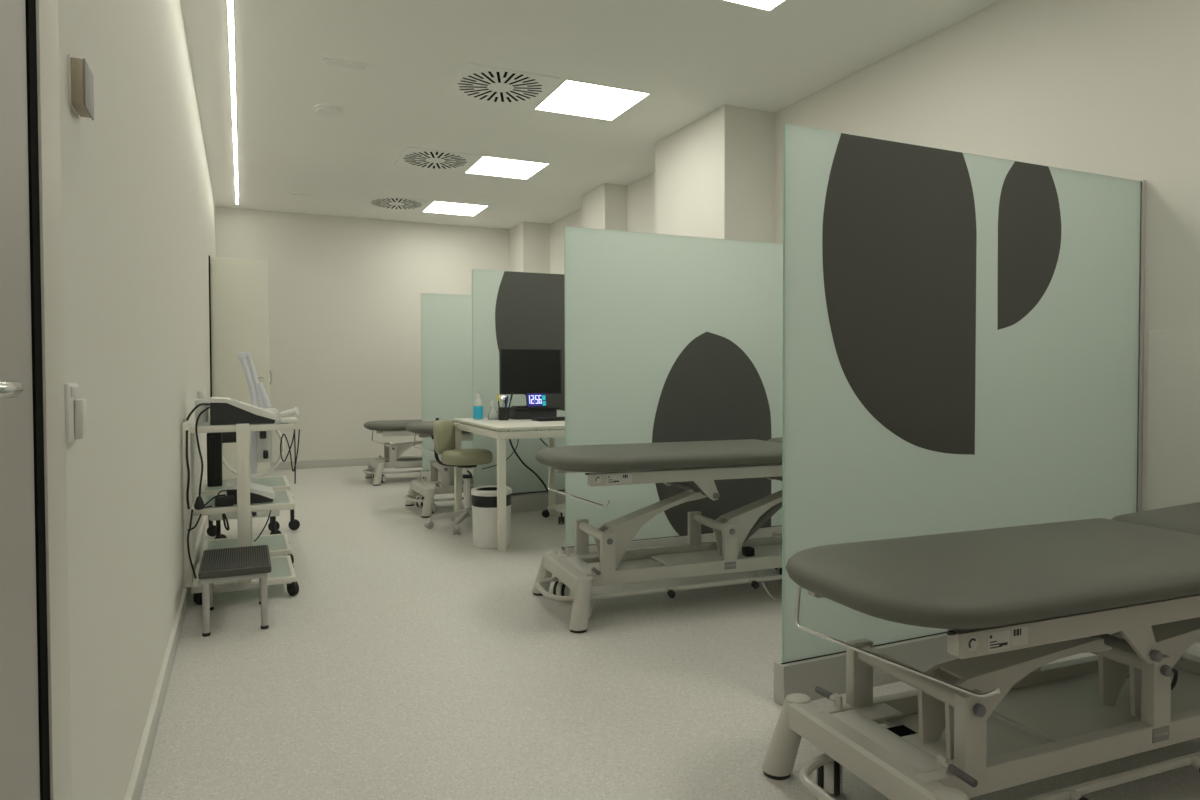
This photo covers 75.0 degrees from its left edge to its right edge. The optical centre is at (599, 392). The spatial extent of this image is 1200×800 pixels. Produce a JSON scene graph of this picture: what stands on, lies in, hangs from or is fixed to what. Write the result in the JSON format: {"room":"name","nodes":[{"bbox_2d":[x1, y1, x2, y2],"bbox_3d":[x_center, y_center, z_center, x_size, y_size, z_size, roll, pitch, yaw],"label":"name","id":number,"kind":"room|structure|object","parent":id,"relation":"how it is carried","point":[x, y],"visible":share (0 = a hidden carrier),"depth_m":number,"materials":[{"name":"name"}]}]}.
{"room":"examination room","nodes":[
{"label":"examination room","id":0,"kind":"room"},
{"bbox_2d":[58,0,215,799],"bbox_3d":[-1.405,-0.441,2.314,0.100,2.922,13.761,-1,1,-25],"label":"wall","id":1,"kind":"structure","parent":0,"point":[138,206],"depth_m":1.95,"materials":[{"name":"paint"}]},
{"bbox_2d":[0,0,71,799],"bbox_3d":[-0.652,-0.257,0.762,0.133,2.620,1.064,-1,1,-28],"label":"door","id":2,"kind":"structure","parent":1,"relation":"in","point":[35,712],"depth_m":1.08,"materials":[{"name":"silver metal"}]},
{"bbox_2d":[65,383,86,443],"bbox_3d":[-0.866,0.034,1.292,0.020,0.096,0.077,-1,1,-25],"label":"light switch","id":3,"kind":"object","parent":1,"relation":"attached to","point":[75,408],"visible":1,"depth_m":1.29,"materials":[{"name":"white plastic"}]},
{"bbox_2d":[68,54,93,119],"bbox_3d":[-0.902,-0.528,1.360,0.024,0.083,0.087,-1,1,-25],"label":"wall sensor","id":4,"kind":"object","parent":1,"relation":"attached to","point":[80,76],"visible":1,"depth_m":1.33,"materials":[{"name":"beige plastic"}]},
{"bbox_2d":[123,515,207,799],"bbox_3d":[-2.109,0.936,4.038,0.017,0.097,6.070,-1,1,-25],"label":"baseboard","id":5,"kind":"structure","parent":1,"relation":"attached to","point":[137,777],"depth_m":2.42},
{"bbox_2d":[208,255,271,478],"bbox_3d":[-3.379,-0.139,7.255,0.601,2.110,0.924,-1,1,-25],"label":"door","id":6,"kind":"structure","parent":1,"relation":"in","point":[238,288],"depth_m":6.88,"materials":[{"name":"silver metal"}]},
{"bbox_2d":[215,207,508,461],"bbox_3d":[-2.551,-0.595,9.408,3.906,2.922,0.100,-1,1,-25],"label":"wall","id":7,"kind":"structure","parent":0,"point":[344,293],"depth_m":9.17,"materials":[{"name":"paint"}]},
{"bbox_2d":[270,455,421,469],"bbox_3d":[-2.523,0.819,9.386,3.706,0.095,0.017,-1,1,-25],"label":"baseboard","id":8,"kind":"structure","parent":7,"relation":"attached to","point":[322,463],"depth_m":9.08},
{"bbox_2d":[180,0,1000,229],"bbox_3d":[0.323,-1.973,3.070,3.906,0.100,13.961,-1,1,-25],"label":"ceiling","id":9,"kind":"structure","parent":0,"point":[694,58],"depth_m":4.88,"materials":[{"name":"paint"}]},
{"bbox_2d":[227,0,238,203],"bbox_3d":[-1.646,-1.924,3.464,0.031,0.006,10.910,-1,1,-25],"label":"light strip","id":10,"kind":"object","parent":9,"relation":"attached to","point":[230,3],"visible":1,"depth_m":4.94,"materials":[{"name":"white plastic"}]},
{"bbox_2d":[289,192,316,196],"bbox_3d":[-3.036,-2.019,7.989,0.260,0.010,0.110,-1,1,-25],"label":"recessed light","id":11,"kind":"object","parent":9,"relation":"in","point":[290,193],"visible":1,"depth_m":7.96,"materials":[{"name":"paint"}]},
{"bbox_2d":[314,103,343,116],"bbox_3d":[-1.878,-1.953,5.419,0.200,0.034,0.200,-1,1,-25],"label":"smoke detector","id":12,"kind":"object","parent":9,"relation":"attached to","point":[326,109],"visible":1,"depth_m":5.37,"materials":[{"name":"paint"}]},
{"bbox_2d":[323,58,368,70],"bbox_3d":[-1.512,-1.949,4.651,0.260,0.010,0.110,-1,1,-25],"label":"recessed light","id":13,"kind":"object","parent":9,"relation":"in","point":[327,61],"visible":1,"depth_m":4.63,"materials":[{"name":"paint"}]},
{"bbox_2d":[364,195,429,210],"bbox_3d":[-2.192,-2.033,8.426,0.594,0.006,0.594,-1,1,-25],"label":"ceiling vent","id":14,"kind":"object","parent":9,"relation":"in","point":[385,202],"visible":1,"depth_m":8.41,"materials":[{"name":"metal"}]},
{"bbox_2d":[394,147,477,171],"bbox_3d":[-1.417,-1.997,6.728,0.594,0.006,0.594,-1,1,-25],"label":"ceiling vent","id":15,"kind":"object","parent":9,"relation":"in","point":[411,156],"visible":1,"depth_m":6.70,"materials":[{"name":"metal"}]},
{"bbox_2d":[422,201,488,215],"bbox_3d":[-1.615,-2.040,8.690,0.599,0.006,0.599,-1,1,-25],"label":"recessed light","id":16,"kind":"object","parent":9,"relation":"in","point":[442,207],"visible":1,"depth_m":8.67,"materials":[{"name":"white plastic"}]},
{"bbox_2d":[444,63,559,107],"bbox_3d":[-0.640,-1.961,5.025,0.594,0.006,0.594,-1,1,-25],"label":"ceiling vent","id":17,"kind":"object","parent":9,"relation":"in","point":[477,82],"visible":1,"depth_m":4.99,"materials":[{"name":"metal"}]},
{"bbox_2d":[465,156,548,179],"bbox_3d":[-0.840,-2.004,6.992,0.599,0.006,0.599,-1,1,-25],"label":"recessed light","id":18,"kind":"object","parent":9,"relation":"in","point":[486,165],"visible":1,"depth_m":6.96,"materials":[{"name":"white plastic"}]},
{"bbox_2d":[534,79,650,120],"bbox_3d":[-0.063,-1.968,5.289,0.599,0.006,0.599,-1,1,-25],"label":"recessed light","id":19,"kind":"object","parent":9,"relation":"in","point":[571,97],"visible":1,"depth_m":5.27,"materials":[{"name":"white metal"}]},
{"bbox_2d":[723,0,785,10],"bbox_3d":[0.716,-1.932,3.582,0.599,0.006,0.599,-1,1,-25],"label":"recessed light","id":20,"kind":"object","parent":9,"relation":"in","point":[768,5],"visible":1,"depth_m":3.90,"materials":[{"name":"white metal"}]},
{"bbox_2d":[140,465,1199,799],"bbox_3d":[0.331,1.048,3.138,3.906,0.100,13.961,-1,1,-25],"label":"floor","id":21,"kind":"structure","parent":0,"point":[409,660],"depth_m":2.72,"materials":[{"name":"plastic"}]},
{"bbox_2d":[198,545,271,636],"bbox_3d":[-1.599,0.860,3.436,0.275,0.272,0.457,-1,1,-25],"label":"step stool","id":22,"kind":"object","parent":21,"relation":"on","point":[250,562],"visible":1,"depth_m":3.29,"materials":[{"name":"rubber"}]},
{"bbox_2d":[182,419,298,604],"bbox_3d":[-1.787,0.559,3.907,0.489,0.855,0.538,-1,1,-25],"label":"trolley","id":23,"kind":"object","parent":21,"relation":"on","point":[282,572],"visible":0.7,"depth_m":3.67,"materials":[{"name":"white metal"}]},
{"bbox_2d":[186,430,189,508],"bbox_3d":[-1.879,0.354,3.563,0.017,0.361,0.015,-1,1,-25],"label":"cable","id":24,"kind":"object","parent":23,"relation":"attached to","point":[187,461],"visible":1,"depth_m":3.56,"materials":[{"name":"black rubber"}]},
{"bbox_2d":[187,509,196,578],"bbox_3d":[-1.863,0.694,3.566,0.038,0.321,0.013,-1,1,-25],"label":"cable","id":25,"kind":"object","parent":23,"relation":"hanging from","point":[191,509],"visible":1,"depth_m":3.56,"materials":[{"name":"black rubber"}]},
{"bbox_2d":[188,514,201,530],"bbox_3d":[-1.850,0.595,3.567,0.060,0.075,0.008,-1,1,-25],"label":"cable","id":26,"kind":"object","parent":23,"relation":"hanging from","point":[200,515],"visible":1,"depth_m":3.57,"materials":[{"name":"black rubber"}]},
{"bbox_2d":[186,403,209,420],"bbox_3d":[-1.851,0.090,3.596,0.100,0.080,0.016,-1,2,-35],"label":"cable","id":27,"kind":"object","parent":23,"relation":"on","point":[201,404],"visible":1,"depth_m":3.59,"materials":[{"name":"black rubber"}]},
{"bbox_2d":[195,391,208,422],"bbox_3d":[-1.985,0.072,3.895,0.060,0.158,0.060,-1,1,-25],"label":"pump dispenser","id":28,"kind":"object","parent":23,"relation":"on","point":[201,395],"visible":0.94,"depth_m":3.88,"materials":[{"name":"white plastic"}]},
{"bbox_2d":[195,406,209,496],"bbox_3d":[-1.818,0.274,3.582,0.065,0.419,0.020,-1,2,-33],"label":"cable","id":29,"kind":"object","parent":23,"relation":"hanging from","point":[207,408],"visible":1,"depth_m":3.57,"materials":[{"name":"black rubber"}]},
{"bbox_2d":[194,496,204,509],"bbox_3d":[-1.833,0.508,3.573,0.044,0.062,0.044,-1,1,-25],"label":"plug","id":30,"kind":"object","parent":29,"relation":"hanging from","point":[199,504],"visible":1,"depth_m":3.56,"materials":[{"name":"black plastic"}]},
{"bbox_2d":[204,494,224,507],"bbox_3d":[-1.809,0.509,3.654,0.095,0.061,0.050,-1,2,-39],"label":"cable","id":31,"kind":"object","parent":23,"relation":"on","point":[221,494],"visible":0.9,"depth_m":3.64,"materials":[{"name":"black rubber"}]},
{"bbox_2d":[215,490,233,506],"bbox_3d":[-1.779,0.500,3.702,0.080,0.075,0.060,-1,1,-25],"label":"power adapter","id":32,"kind":"object","parent":23,"relation":"on","point":[227,500],"visible":0.93,"depth_m":3.68,"materials":[{"name":"black plastic"}]},
{"bbox_2d":[222,513,229,530],"bbox_3d":[-1.735,0.602,3.622,0.031,0.082,0.014,-1,1,-25],"label":"cable","id":33,"kind":"object","parent":23,"relation":"hanging from","point":[227,528],"visible":1,"depth_m":3.62,"materials":[{"name":"black rubber"}]},
{"bbox_2d":[190,419,293,432],"bbox_3d":[-1.784,0.166,3.901,0.450,0.030,0.500,-1,1,-25],"label":"shelf","id":34,"kind":"object","parent":23,"relation":"attached to","point":[277,426],"depth_m":3.68,"materials":[{"name":"white metal"}]},
{"bbox_2d":[208,397,277,424],"bbox_3d":[-1.769,0.087,3.884,0.305,0.126,0.312,-1,1,-25],"label":"medical device","id":35,"kind":"object","parent":23,"relation":"on","point":[223,410],"visible":1,"depth_m":3.74,"materials":[{"name":"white plastic"}]},
{"bbox_2d":[192,490,294,515],"bbox_3d":[-1.783,0.549,3.910,0.450,0.030,0.500,-1,1,-25],"label":"shelf","id":36,"kind":"object","parent":23,"relation":"attached to","point":[284,500],"depth_m":3.73,"materials":[{"name":"white metal"}]},
{"bbox_2d":[191,555,295,593],"bbox_3d":[-1.782,0.906,3.918,0.450,0.030,0.500,-1,1,-25],"label":"shelf","id":37,"kind":"object","parent":23,"relation":"attached to","point":[282,572],"depth_m":3.78,"materials":[{"name":"white metal"}]},
{"bbox_2d":[225,480,275,503],"bbox_3d":[-1.729,0.487,3.867,0.221,0.093,0.232,-1,1,-25],"label":"medical device","id":38,"kind":"object","parent":23,"relation":"on","point":[258,493],"visible":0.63,"depth_m":3.79,"materials":[{"name":"white plastic"}]},
{"bbox_2d":[254,510,271,541],"bbox_3d":[-1.591,0.631,3.686,0.080,0.143,0.010,-1,1,-28],"label":"cable","id":39,"kind":"object","parent":23,"relation":"hanging from","point":[270,510],"visible":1,"depth_m":3.69,"materials":[{"name":"black rubber"}]},
{"bbox_2d":[279,407,298,422],"bbox_3d":[-1.545,0.112,3.888,0.090,0.076,0.120,-1,1,-25],"label":"holder","id":40,"kind":"object","parent":23,"relation":"on","point":[292,412],"visible":1,"depth_m":3.86,"materials":[{"name":"white plastic"}]},
{"bbox_2d":[280,429,299,470],"bbox_3d":[-1.483,0.280,3.739,0.091,0.203,0.016,-1,1,-25],"label":"cable","id":41,"kind":"object","parent":23,"relation":"hanging from","point":[294,429],"visible":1,"depth_m":3.73,"materials":[{"name":"black rubber"}]},
{"bbox_2d":[294,430,295,483],"bbox_3d":[-1.461,0.309,3.744,0.008,0.260,0.006,-1,1,-25],"label":"cable","id":42,"kind":"object","parent":23,"relation":"hanging from","point":[294,430],"visible":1,"depth_m":3.74,"materials":[{"name":"black rubber"}]},
{"bbox_2d":[201,431,293,562],"bbox_3d":[-2.030,0.570,4.500,0.464,0.808,0.538,-1,1,-25],"label":"trolley","id":43,"kind":"object","parent":21,"relation":"on","point":[278,544],"visible":0.36,"depth_m":4.50,"materials":[{"name":"white metal"}]},
{"bbox_2d":[207,432,222,486],"bbox_3d":[-2.144,0.374,4.346,0.075,0.300,0.060,-1,1,-25],"label":"case","id":44,"kind":"object","parent":43,"relation":"on","point":[214,440],"visible":0.94,"depth_m":4.32,"materials":[{"name":"black plastic"}]},
{"bbox_2d":[201,476,289,494],"bbox_3d":[-2.037,0.537,4.497,0.450,0.030,0.500,-1,1,-25],"label":"shelf","id":45,"kind":"object","parent":43,"relation":"attached to","point":[276,482],"depth_m":4.46,"materials":[{"name":"white metal"}]},
{"bbox_2d":[201,533,290,559],"bbox_3d":[-2.037,0.894,4.505,0.450,0.030,0.500,-1,1,-25],"label":"shelf","id":46,"kind":"object","parent":43,"relation":"attached to","point":[278,544],"depth_m":4.55,"materials":[{"name":"white metal"}]},
{"bbox_2d":[207,352,299,538],"bbox_3d":[-2.277,0.349,5.137,0.579,1.223,0.410,-1,1,-25],"label":"stand","id":47,"kind":"object","parent":21,"relation":"on","point":[261,441],"visible":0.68,"depth_m":5.09,"materials":[{"name":"white plastic"}]},
{"bbox_2d":[264,408,278,415],"bbox_3d":[-2.265,0.136,5.105,0.300,0.050,0.210,-1,1,-25],"label":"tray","id":48,"kind":"object","parent":47,"relation":"on","point":[274,410],"depth_m":5.07,"materials":[{"name":"white plastic"}]},
{"bbox_2d":[363,420,421,485],"bbox_3d":[-1.482,0.562,8.209,1.947,0.655,0.667,-1,1,-24],"label":"couch","id":49,"kind":"object","parent":21,"relation":"on","point":[391,459],"visible":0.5,"depth_m":7.76,"materials":[{"name":"plastic"}]},
{"bbox_2d":[405,421,472,517],"bbox_3d":[-0.641,0.565,6.526,1.951,0.720,0.667,-1,1,-26],"label":"couch","id":50,"kind":"object","parent":21,"relation":"on","point":[428,489],"visible":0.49,"depth_m":6.06,"materials":[{"name":"plastic"}]},
{"bbox_2d":[420,293,472,480],"bbox_3d":[-0.908,-0.044,8.013,1.864,1.873,0.052,-1,1,-25],"label":"glass wall","id":51,"kind":"structure","parent":21,"relation":"on","point":[446,319],"depth_m":7.72,"materials":[{"name":"glass"}]},
{"bbox_2d":[424,418,492,534],"bbox_3d":[-0.927,0.566,5.477,0.557,0.766,0.555,0,1,15],"label":"stool","id":52,"kind":"object","parent":21,"relation":"on","point":[443,436],"visible":0.8,"depth_m":5.45,"materials":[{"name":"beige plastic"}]},
{"bbox_2d":[471,486,511,548],"bbox_3d":[-0.682,0.783,4.918,0.254,0.357,0.254,-1,1,-25],"label":"waste bin","id":53,"kind":"object","parent":21,"relation":"on","point":[484,498],"visible":0.8,"depth_m":4.81,"materials":[{"name":"white plastic"}]},
{"bbox_2d":[454,418,564,551],"bbox_3d":[-0.483,0.575,5.361,0.775,0.752,1.100,-1,1,-25],"label":"desk","id":54,"kind":"object","parent":21,"relation":"on","point":[496,429],"visible":0.67,"depth_m":4.86,"materials":[{"name":"white metal"}]},
{"bbox_2d":[473,389,482,419],"bbox_3d":[-0.872,0.087,5.580,0.070,0.216,0.070,-1,1,-25],"label":"bottle","id":55,"kind":"object","parent":54,"relation":"on","point":[477,405],"visible":1,"depth_m":5.55,"materials":[{"name":"plastic"}]},
{"bbox_2d":[488,401,497,419],"bbox_3d":[-0.757,0.128,5.535,0.080,0.134,0.080,-1,1,-25],"label":"spray bottle","id":56,"kind":"object","parent":54,"relation":"on","point":[493,415],"visible":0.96,"depth_m":5.51,"materials":[{"name":"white plastic"}]},
{"bbox_2d":[482,430,518,468],"bbox_3d":[-0.755,0.414,5.933,0.284,0.335,0.068,0,1,-6],"label":"cable","id":57,"kind":"object","parent":54,"relation":"hanging from","point":[518,430],"visible":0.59,"depth_m":5.96,"materials":[{"name":"black rubber"}]},
{"bbox_2d":[499,395,506,406],"bbox_3d":[-0.694,0.106,5.566,0.069,0.177,0.074,0,1,2],"label":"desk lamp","id":58,"kind":"object","parent":54,"relation":"on","point":[500,396],"visible":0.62,"depth_m":5.54,"materials":[{"name":"white plastic"}]},
{"bbox_2d":[498,407,508,419],"bbox_3d":[-0.676,0.151,5.484,0.076,0.090,0.076,-1,1,-25],"label":"pen cup","id":59,"kind":"object","parent":54,"relation":"on","point":[503,413],"visible":0.98,"depth_m":5.45,"materials":[{"name":"black plastic"}]},
{"bbox_2d":[508,430,547,491],"bbox_3d":[-0.538,0.557,6.021,0.422,0.644,0.045,-1,2,-37],"label":"cable","id":60,"kind":"object","parent":54,"relation":"hanging from","point":[515,452],"visible":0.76,"depth_m":5.99,"materials":[{"name":"black rubber"}]},
{"bbox_2d":[509,406,558,419],"bbox_3d":[-0.490,0.151,5.673,0.330,0.082,0.210,-1,1,-25],"label":"monitor stand","id":61,"kind":"object","parent":54,"relation":"on","point":[514,413],"visible":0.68,"depth_m":5.59,"materials":[{"name":"black plastic"}]},
{"bbox_2d":[499,348,560,407],"bbox_3d":[-0.513,-0.102,5.680,0.464,0.423,0.130,-1,1,-25],"label":"monitor","id":62,"kind":"object","parent":61,"relation":"on","point":[521,371],"visible":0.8,"depth_m":5.63,"materials":[{"name":"black plastic"}]},
{"bbox_2d":[509,406,558,409],"bbox_3d":[-0.490,0.116,5.673,0.330,0.012,0.210,-1,1,-25],"label":"shelf","id":63,"kind":"object","parent":61,"relation":"attached to","point":[511,408],"depth_m":5.60,"materials":[{"name":"black plastic"}]},
{"bbox_2d":[526,393,547,407],"bbox_3d":[-0.452,0.059,5.599,0.150,0.104,0.063,-1,1,-25],"label":"digital clock","id":64,"kind":"object","parent":61,"relation":"on","point":[533,400],"visible":1,"depth_m":5.60,"materials":[{"name":"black plastic"}]},
{"bbox_2d":[532,417,564,421],"bbox_3d":[-0.303,0.186,5.445,0.320,0.021,0.140,-1,1,-31],"label":"keyboard","id":65,"kind":"object","parent":54,"relation":"on","point":[540,419],"visible":0.73,"depth_m":5.37,"materials":[{"name":"black plastic"}]},
{"bbox_2d":[471,269,564,512],"bbox_3d":[-0.132,-0.008,6.312,1.864,1.873,0.052,-1,1,-25],"label":"glass wall","id":66,"kind":"structure","parent":21,"relation":"on","point":[511,309],"depth_m":6.07,"materials":[{"name":"glass"}]},
{"bbox_2d":[511,490,564,494],"bbox_3d":[-0.514,0.784,6.105,0.900,0.016,0.011,-1,1,-25],"label":"cable","id":67,"kind":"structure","parent":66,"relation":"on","point":[558,490],"depth_m":6.09,"materials":[{"name":"black rubber"}]},
{"bbox_2d":[542,504,564,523],"bbox_3d":[-0.145,0.479,5.823,0.512,0.920,0.531,-1,1,-25],"label":"office chair","id":68,"kind":"object","parent":21,"relation":"on","point":[545,513],"visible":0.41,"depth_m":5.83,"materials":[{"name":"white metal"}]},
{"bbox_2d":[532,437,781,632],"bbox_3d":[0.637,0.608,3.835,1.951,0.755,0.667,-1,1,-20],"label":"couch","id":69,"kind":"object","parent":21,"relation":"on","point":[669,463],"visible":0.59,"depth_m":3.56,"materials":[{"name":"vinyl"},{"name":"painted metal"},{"name":"rubber"}]},
{"bbox_2d":[608,475,627,482],"bbox_3d":[0.078,0.372,3.357,0.089,0.032,0.001,-1,1,-19],"label":"label","id":70,"kind":"object","parent":69,"relation":"attached to","point":[623,475],"depth_m":3.35,"materials":[{"name":"white paper"}]},
{"bbox_2d":[561,226,782,561],"bbox_3d":[0.644,0.028,4.611,1.864,1.873,0.052,-1,1,-25],"label":"glass wall","id":71,"kind":"structure","parent":21,"relation":"on","point":[669,338],"depth_m":4.49,"materials":[{"name":"glass"}]},
{"bbox_2d":[774,124,1145,705],"bbox_3d":[1.425,0.064,2.901,1.864,1.873,0.052,-1,1,-25],"label":"glass wall","id":72,"kind":"structure","parent":21,"relation":"on","point":[963,333],"depth_m":2.80,"materials":[{"name":"glass"}]},
{"bbox_2d":[762,502,1199,799],"bbox_3d":[1.402,0.697,2.136,1.951,0.640,0.667,-1,1,-21],"label":"couch","id":73,"kind":"object","parent":21,"relation":"on","point":[1015,601],"visible":1,"depth_m":1.86,"materials":[{"name":"leather"},{"name":"painted metal"},{"name":"rubber"}]},
{"bbox_2d":[990,629,1020,648],"bbox_3d":[0.854,0.519,1.645,0.089,0.032,0.001,-1,1,-21],"label":"label","id":74,"kind":"object","parent":73,"relation":"attached to","point":[1016,632],"depth_m":1.64,"materials":[{"name":"white paper"}]},
{"bbox_2d":[1155,731,1167,736],"bbox_3d":[1.373,0.837,1.912,0.047,0.008,0.001,-1,1,-22],"label":"print","id":75,"kind":"object","parent":73,"relation":"on","point":[1163,733],"depth_m":1.91},
{"bbox_2d":[550,0,1199,510],"bbox_3d":[2.058,-0.484,3.894,0.100,2.922,13.761,-1,1,-25],"label":"wall","id":76,"kind":"structure","parent":0,"point":[1102,87],"depth_m":3.60,"materials":[{"name":"paint"}]},
{"bbox_2d":[509,222,549,272],"bbox_3d":[-0.885,-0.608,9.805,0.345,2.922,0.560,-1,1,-25],"label":"pillar","id":77,"kind":"structure","parent":76,"relation":"attached to","point":[529,242],"depth_m":9.54,"materials":[{"name":"paint"}]},
{"bbox_2d":[582,183,626,230],"bbox_3d":[0.044,-0.568,7.892,0.243,2.922,0.561,-1,1,-25],"label":"pillar","id":78,"kind":"structure","parent":76,"relation":"attached to","point":[604,206],"depth_m":7.63,"materials":[{"name":"paint"}]},
{"bbox_2d":[655,104,774,242],"bbox_3d":[0.843,-0.526,5.931,0.419,2.922,0.993,-1,1,-25],"label":"pillar","id":79,"kind":"structure","parent":76,"relation":"attached to","point":[714,175],"depth_m":5.52,"materials":[{"name":"paint"}]},
{"bbox_2d":[1147,328,1199,510],"bbox_3d":[3.188,0.364,1.304,0.012,1.156,8.080,-1,1,-25],"label":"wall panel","id":80,"kind":"structure","parent":76,"relation":"attached to","point":[1173,437],"depth_m":3.17,"materials":[{"name":"white paint"}]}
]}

